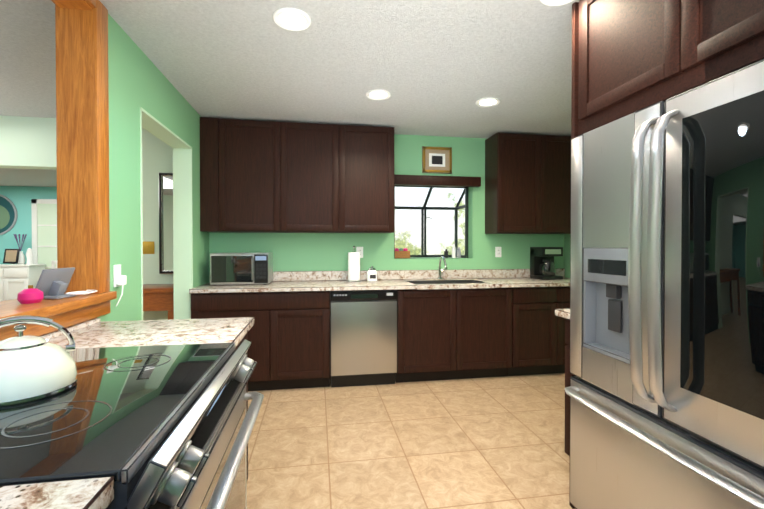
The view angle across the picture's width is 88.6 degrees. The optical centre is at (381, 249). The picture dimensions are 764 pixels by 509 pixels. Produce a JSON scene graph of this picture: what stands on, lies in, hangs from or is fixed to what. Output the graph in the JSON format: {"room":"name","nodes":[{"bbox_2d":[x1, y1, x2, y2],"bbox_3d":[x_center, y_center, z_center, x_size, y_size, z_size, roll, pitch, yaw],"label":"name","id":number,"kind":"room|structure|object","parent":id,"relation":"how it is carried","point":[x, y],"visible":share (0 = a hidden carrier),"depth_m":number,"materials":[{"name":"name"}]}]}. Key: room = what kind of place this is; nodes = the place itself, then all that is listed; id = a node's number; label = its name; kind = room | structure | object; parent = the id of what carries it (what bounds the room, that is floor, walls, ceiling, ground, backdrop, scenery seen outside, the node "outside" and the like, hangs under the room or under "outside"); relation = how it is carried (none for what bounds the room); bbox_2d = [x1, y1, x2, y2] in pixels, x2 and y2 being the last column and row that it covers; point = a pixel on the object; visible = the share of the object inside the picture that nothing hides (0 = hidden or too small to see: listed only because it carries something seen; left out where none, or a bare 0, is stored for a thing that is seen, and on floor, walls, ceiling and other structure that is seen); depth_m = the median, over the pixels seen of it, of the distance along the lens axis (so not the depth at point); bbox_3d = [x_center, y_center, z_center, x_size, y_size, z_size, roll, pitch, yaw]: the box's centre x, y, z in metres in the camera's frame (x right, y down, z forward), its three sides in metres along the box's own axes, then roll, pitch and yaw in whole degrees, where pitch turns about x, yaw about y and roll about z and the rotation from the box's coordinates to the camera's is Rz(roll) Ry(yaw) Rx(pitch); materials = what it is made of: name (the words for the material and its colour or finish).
{"room":"kitchen","nodes":[
{"label":"kitchen","id":0,"kind":"room"},
{"bbox_2d":[0,14,211,335],"bbox_3d":[-1.293,0.032,0.978,0.140,2.450,5.790,0,1,-9],"label":"wall","id":1,"kind":"structure","parent":0,"point":[137,79],"depth_m":2.88,"materials":[{"name":"green paint"}]},
{"bbox_2d":[0,194,17,234],"bbox_3d":[-7.620,-0.690,7.664,0.840,0.840,0.033,0,1,-9],"label":"mirror","id":2,"kind":"object","parent":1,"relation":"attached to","point":[8,215],"visible":1,"depth_m":7.70,"materials":[{"name":"teal mirror"}]},
{"bbox_2d":[31,199,56,268],"bbox_3d":[-6.570,0.088,7.849,0.770,2.200,0.027,0,1,-9],"label":"door","id":3,"kind":"structure","parent":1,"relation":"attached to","point":[44,230],"depth_m":7.82,"materials":[{"name":"white paint"}]},
{"bbox_2d":[0,0,116,340],"bbox_3d":[-1.237,-0.426,0.481,0.290,1.516,2.970,0,1,-9],"label":"trim","id":4,"kind":"structure","parent":1,"relation":"attached to","point":[82,131],"depth_m":1.85,"materials":[{"name":"brown wood"}]},
{"bbox_2d":[17,285,43,303],"bbox_3d":[-1.399,0.176,1.560,0.080,0.070,0.080,0,1,-9],"label":"jar","id":5,"kind":"object","parent":4,"relation":"on","point":[31,294],"visible":1,"depth_m":1.54,"materials":[{"name":"pink glass"}]},
{"bbox_2d":[35,267,77,298],"bbox_3d":[-1.425,0.147,1.713,0.100,0.132,0.170,0,1,-1],"label":"laptop","id":6,"kind":"object","parent":4,"relation":"on","point":[52,283],"visible":0.77,"depth_m":1.69,"materials":[{"name":"grey"}]},
{"bbox_2d":[66,290,96,294],"bbox_3d":[-1.374,0.198,1.797,0.110,0.017,0.137,0,1,-9],"label":"cable","id":7,"kind":"object","parent":4,"relation":"on","point":[86,292],"visible":0.98,"depth_m":1.79,"materials":[{"name":"white plastic"}]},
{"bbox_2d":[113,264,126,306],"bbox_3d":[-1.381,0.186,2.067,0.040,0.215,0.088,0,1,-9],"label":"outlet","id":8,"kind":"object","parent":1,"relation":"attached to","point":[119,279],"visible":1,"depth_m":2.06,"materials":[{"name":"white plastic"}]},
{"bbox_2d":[143,241,153,253],"bbox_3d":[-2.254,-0.021,3.756,0.130,0.120,0.014,0,1,-9],"label":"switch plate","id":9,"kind":"object","parent":1,"relation":"attached to","point":[148,247],"visible":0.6,"depth_m":3.76,"materials":[{"name":"gold metal"}]},
{"bbox_2d":[159,173,172,273],"bbox_3d":[-1.994,-0.256,3.788,0.295,0.970,0.028,0,1,-9],"label":"mirror","id":10,"kind":"object","parent":1,"relation":"attached to","point":[165,223],"visible":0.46,"depth_m":3.78,"materials":[{"name":"clear glass"}]},
{"bbox_2d":[140,107,192,319],"bbox_3d":[-1.599,0.188,2.830,0.148,2.101,0.982,0,1,-9],"label":"door frame","id":11,"kind":"structure","parent":1,"relation":"attached to","point":[182,225],"depth_m":3.29,"materials":[{"name":"green paint"}]},
{"bbox_2d":[0,0,578,186],"bbox_3d":[-3.161,-1.254,3.069,11.100,0.080,10.850,0,1,-9],"label":"ceiling","id":12,"kind":"structure","parent":0,"point":[437,67],"depth_m":2.51,"materials":[{"name":"white paint"}]},
{"bbox_2d":[273,7,310,30],"bbox_3d":[-0.467,-1.197,2.040,0.196,0.012,0.196,0,1,-9],"label":"recessed light","id":13,"kind":"object","parent":12,"relation":"in","point":[292,19],"visible":1,"depth_m":2.03,"materials":[{"name":"white paint"}]},
{"bbox_2d":[366,89,390,99],"bbox_3d":[-0.027,-1.207,3.056,0.196,0.012,0.196,0,1,-9],"label":"recessed light","id":14,"kind":"object","parent":12,"relation":"in","point":[377,94],"visible":0.98,"depth_m":3.05,"materials":[{"name":"white paint"}]},
{"bbox_2d":[476,97,499,106],"bbox_3d":[0.869,-1.209,3.214,0.196,0.012,0.196,0,1,-9],"label":"recessed light","id":15,"kind":"object","parent":12,"relation":"in","point":[488,102],"visible":1,"depth_m":3.21,"materials":[{"name":"white paint"}]},
{"bbox_2d":[540,0,573,5],"bbox_3d":[0.836,-1.195,1.820,0.196,0.012,0.196,0,1,-9],"label":"recessed light","id":16,"kind":"object","parent":12,"relation":"in","point":[554,2],"visible":0.98,"depth_m":1.89,"materials":[{"name":"white paint"}]},
{"bbox_2d":[212,134,563,270],"bbox_3d":[-3.185,0.005,3.686,10.950,2.450,0.150,0,1,-9],"label":"wall","id":17,"kind":"structure","parent":0,"point":[291,251],"depth_m":4.17,"materials":[{"name":"green paint"}]},
{"bbox_2d":[216,118,287,232],"bbox_3d":[-1.215,-0.686,3.765,0.605,1.030,0.318,0,1,-9],"label":"upper cabinet","id":18,"kind":"object","parent":17,"relation":"attached to","point":[257,176],"depth_m":3.62,"materials":[{"name":"brown wood"}]},
{"bbox_2d":[288,122,347,232],"bbox_3d":[-0.707,-0.686,3.849,0.664,1.030,0.318,0,1,-9],"label":"upper cabinet","id":19,"kind":"object","parent":17,"relation":"attached to","point":[317,153],"depth_m":3.71,"materials":[{"name":"brown wood"}]},
{"bbox_2d":[356,247,362,257],"bbox_3d":[-0.232,0.026,4.094,0.072,0.116,0.008,0,1,-9],"label":"electrical outlet","id":20,"kind":"object","parent":17,"relation":"attached to","point":[359,249],"visible":0.71,"depth_m":4.09,"materials":[{"name":"white plastic"}]},
{"bbox_2d":[348,125,393,232],"bbox_3d":[-0.199,-0.687,3.933,0.606,1.030,0.318,0,1,-9],"label":"upper cabinet","id":21,"kind":"object","parent":17,"relation":"attached to","point":[370,148],"depth_m":3.80,"materials":[{"name":"brown wood"}]},
{"bbox_2d":[393,185,472,258],"bbox_3d":[0.521,-0.307,4.470,0.896,0.858,0.489,0,1,-9],"label":"garden window","id":22,"kind":"structure","parent":17,"relation":"in","point":[467,192],"depth_m":4.58,"materials":[{"name":"clear glass"}]},
{"bbox_2d":[395,248,409,257],"bbox_3d":[0.213,0.036,4.375,0.180,0.113,0.120,0,1,-9],"label":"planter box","id":23,"kind":"object","parent":22,"relation":"on","point":[402,253],"visible":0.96,"depth_m":4.32,"materials":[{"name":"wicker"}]},
{"bbox_2d":[444,249,447,257],"bbox_3d":[0.739,0.041,4.502,0.047,0.100,0.047,0,1,-21],"label":"bottle","id":24,"kind":"object","parent":22,"relation":"on","point":[445,252],"depth_m":4.48,"materials":[{"name":"grey glass"}]},
{"bbox_2d":[452,244,457,257],"bbox_3d":[0.818,0.011,4.454,0.047,0.160,0.047,0,1,-21],"label":"bottle","id":25,"kind":"object","parent":22,"relation":"on","point":[453,252],"depth_m":4.44,"materials":[{"name":"white plastic"}]},
{"bbox_2d":[458,247,460,257],"bbox_3d":[0.882,0.031,4.496,0.047,0.120,0.047,0,1,-21],"label":"bottle","id":26,"kind":"object","parent":22,"relation":"on","point":[459,251],"depth_m":4.47,"materials":[{"name":"white plastic"}]},
{"bbox_2d":[422,146,451,173],"bbox_3d":[0.593,-0.965,4.212,0.330,0.280,0.024,0,1,-9],"label":"picture frame","id":27,"kind":"object","parent":17,"relation":"attached to","point":[436,159],"visible":1,"depth_m":4.21,"materials":[{"name":"beige"}]},
{"bbox_2d":[394,174,480,186],"bbox_3d":[0.573,-0.735,4.180,0.990,0.100,0.083,0,1,-9],"label":"window valance","id":28,"kind":"object","parent":17,"relation":"attached to","point":[429,180],"visible":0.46,"depth_m":4.14,"materials":[{"name":"brown wood"}]},
{"bbox_2d":[495,247,501,256],"bbox_3d":[1.292,0.024,4.346,0.072,0.116,0.008,0,1,-9],"label":"electrical outlet","id":29,"kind":"object","parent":17,"relation":"attached to","point":[497,251],"visible":1,"depth_m":4.34,"materials":[{"name":"white plastic"}]},
{"bbox_2d":[485,133,570,233],"bbox_3d":[1.632,-0.690,4.236,0.958,1.030,0.318,0,1,-9],"label":"upper cabinet","id":30,"kind":"object","parent":17,"relation":"attached to","point":[527,183],"visible":0.81,"depth_m":4.08,"materials":[{"name":"brown wood"}]},
{"bbox_2d":[247,373,575,508],"bbox_3d":[-3.161,1.266,3.094,11.100,0.060,10.850,0,1,-9],"label":"floor","id":31,"kind":"structure","parent":0,"point":[487,443],"depth_m":2.48,"materials":[{"name":"tile"}]},
{"bbox_2d":[0,264,45,300],"bbox_3d":[-7.470,0.738,7.445,1.660,0.910,0.470,0,1,-9],"label":"sideboard","id":32,"kind":"object","parent":31,"relation":"on","point":[15,279],"visible":0.58,"depth_m":7.32,"materials":[{"name":"white paint"}]},
{"bbox_2d":[3,249,19,263],"bbox_3d":[-7.084,0.128,7.498,0.240,0.294,0.100,0,1,-9],"label":"photo frame","id":33,"kind":"object","parent":32,"relation":"on","point":[11,256],"visible":1,"depth_m":7.48,"materials":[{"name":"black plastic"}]},
{"bbox_2d":[13,234,26,263],"bbox_3d":[-7.019,-0.012,7.608,0.217,0.584,0.140,0,1,-9],"label":"vase","id":34,"kind":"object","parent":32,"relation":"on","point":[21,259],"visible":0.96,"depth_m":7.58,"materials":[{"name":"white ceramic"}]},
{"bbox_2d":[26,248,32,263],"bbox_3d":[-6.813,0.120,7.572,0.110,0.320,0.110,0,1,-9],"label":"figurine","id":35,"kind":"object","parent":32,"relation":"on","point":[29,254],"visible":1,"depth_m":7.54,"materials":[{"name":"white ceramic"}]},
{"bbox_2d":[51,261,56,268],"bbox_3d":[-5.897,0.693,7.375,0.440,1.000,0.440,0,1,-29],"label":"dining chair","id":36,"kind":"object","parent":31,"relation":"on","point":[53,263],"visible":0.12,"depth_m":7.10,"materials":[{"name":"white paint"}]},
{"bbox_2d":[0,485,111,508],"bbox_3d":[-0.745,0.829,0.296,0.694,0.870,0.523,0,1,-9],"label":"base cabinet","id":37,"kind":"object","parent":31,"relation":"on","point":[94,493],"depth_m":0.55,"materials":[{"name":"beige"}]},
{"bbox_2d":[0,339,263,508],"bbox_3d":[-0.770,0.795,0.980,0.830,0.925,0.827,0,1,-9],"label":"range","id":38,"kind":"object","parent":31,"relation":"on","point":[160,427],"visible":0.75,"depth_m":0.84,"materials":[{"name":"black glass"}]},
{"bbox_2d":[0,315,76,405],"bbox_3d":[-0.889,0.250,0.941,0.252,0.183,0.216,0,1,-9],"label":"kettle","id":39,"kind":"object","parent":38,"relation":"on","point":[34,367],"visible":1,"depth_m":0.91,"materials":[{"name":"white metal"}]},
{"bbox_2d":[40,317,254,479],"bbox_3d":[-0.953,0.788,1.648,0.723,0.925,0.544,0,1,-9],"label":"countertop","id":40,"kind":"structure","parent":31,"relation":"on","point":[95,333],"depth_m":1.62,"materials":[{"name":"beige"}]},
{"bbox_2d":[143,284,173,319],"bbox_3d":[-2.324,0.782,3.543,1.000,0.900,0.420,0,1,-9],"label":"console table","id":41,"kind":"object","parent":31,"relation":"on","point":[158,297],"visible":0.04,"depth_m":3.42,"materials":[{"name":"brown wood"}]},
{"bbox_2d":[189,268,569,390],"bbox_3d":[0.243,0.724,3.861,3.826,1.010,0.633,0,1,-9],"label":"base cabinet","id":42,"kind":"object","parent":31,"relation":"on","point":[502,322],"visible":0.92,"depth_m":3.63,"materials":[{"name":"black wood"}]},
{"bbox_2d":[210,253,272,285],"bbox_3d":[-1.310,0.174,3.683,0.510,0.290,0.390,0,1,-9],"label":"microwave","id":43,"kind":"object","parent":42,"relation":"on","point":[238,268],"visible":1,"depth_m":3.52,"materials":[{"name":"silver metal"}]},
{"bbox_2d":[347,246,361,281],"bbox_3d":[-0.279,0.138,3.919,0.150,0.357,0.150,0,1,-9],"label":"paper towel","id":44,"kind":"object","parent":42,"relation":"on","point":[353,266],"visible":1,"depth_m":3.87,"materials":[{"name":"white paper"}]},
{"bbox_2d":[330,290,396,387],"bbox_3d":[-0.181,0.797,3.640,0.602,0.868,0.297,0,1,-9],"label":"dishwasher","id":45,"kind":"object","parent":42,"relation":"in","point":[363,338],"visible":1,"depth_m":3.50,"materials":[{"name":"silver metal"}]},
{"bbox_2d":[367,266,376,280],"bbox_3d":[-0.100,0.240,3.970,0.100,0.152,0.102,0,1,-9],"label":"jar","id":46,"kind":"object","parent":42,"relation":"on","point":[372,274],"visible":1,"depth_m":3.93,"materials":[{"name":"white ceramic"}]},
{"bbox_2d":[437,256,446,279],"bbox_3d":[0.654,0.190,4.071,0.110,0.251,0.247,0,1,-9],"label":"faucet","id":47,"kind":"object","parent":42,"relation":"on","point":[440,269],"visible":1,"depth_m":4.14,"materials":[{"name":"silver metal"}]},
{"bbox_2d":[407,280,485,283],"bbox_3d":[0.636,0.440,3.906,0.737,0.240,0.397,0,1,-9],"label":"sink basin","id":48,"kind":"object","parent":42,"relation":"in","point":[443,281],"visible":0.19,"depth_m":4.10,"materials":[{"name":"silver metal"}]},
{"bbox_2d":[530,247,562,279],"bbox_3d":[1.784,0.141,4.255,0.240,0.345,0.252,0,1,-9],"label":"coffee maker","id":49,"kind":"object","parent":42,"relation":"on","point":[542,265],"visible":1,"depth_m":4.17,"materials":[{"name":"black plastic"}]},
{"bbox_2d":[555,309,569,455],"bbox_3d":[1.327,0.791,2.134,0.655,0.910,0.300,0,1,-9],"label":"base cabinet","id":50,"kind":"object","parent":31,"relation":"on","point":[564,313],"visible":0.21,"depth_m":2.17,"materials":[{"name":"black wood"}]},
{"bbox_2d":[564,59,763,508],"bbox_3d":[1.354,0.365,1.430,0.951,1.775,1.010,0,1,-9],"label":"refrigerator","id":51,"kind":"object","parent":31,"relation":"on","point":[664,391],"visible":1,"depth_m":1.30,"materials":[{"name":"silver metal"}]},
{"bbox_2d":[569,0,763,507],"bbox_3d":[1.433,0.038,1.439,0.870,2.430,1.080,0,1,-9],"label":"tall cabinet","id":52,"kind":"object","parent":31,"relation":"on","point":[630,57],"visible":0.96,"depth_m":1.46,"materials":[{"name":"brown wood"}]},
{"bbox_2d":[564,234,570,277],"bbox_3d":[2.629,0.026,1.627,0.150,2.450,5.790,0,1,-9],"label":"wall","id":53,"kind":"structure","parent":0,"point":[567,237],"depth_m":4.42,"materials":[{"name":"green paint"}]},
{"label":"outside","id":54,"kind":"structure","parent":0,"visible":0},
{"bbox_2d":[395,187,464,254],"bbox_3d":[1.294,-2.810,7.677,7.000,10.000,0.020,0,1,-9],"label":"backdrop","id":55,"kind":"structure","parent":54,"point":[436,226],"depth_m":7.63,"materials":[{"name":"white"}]}
]}

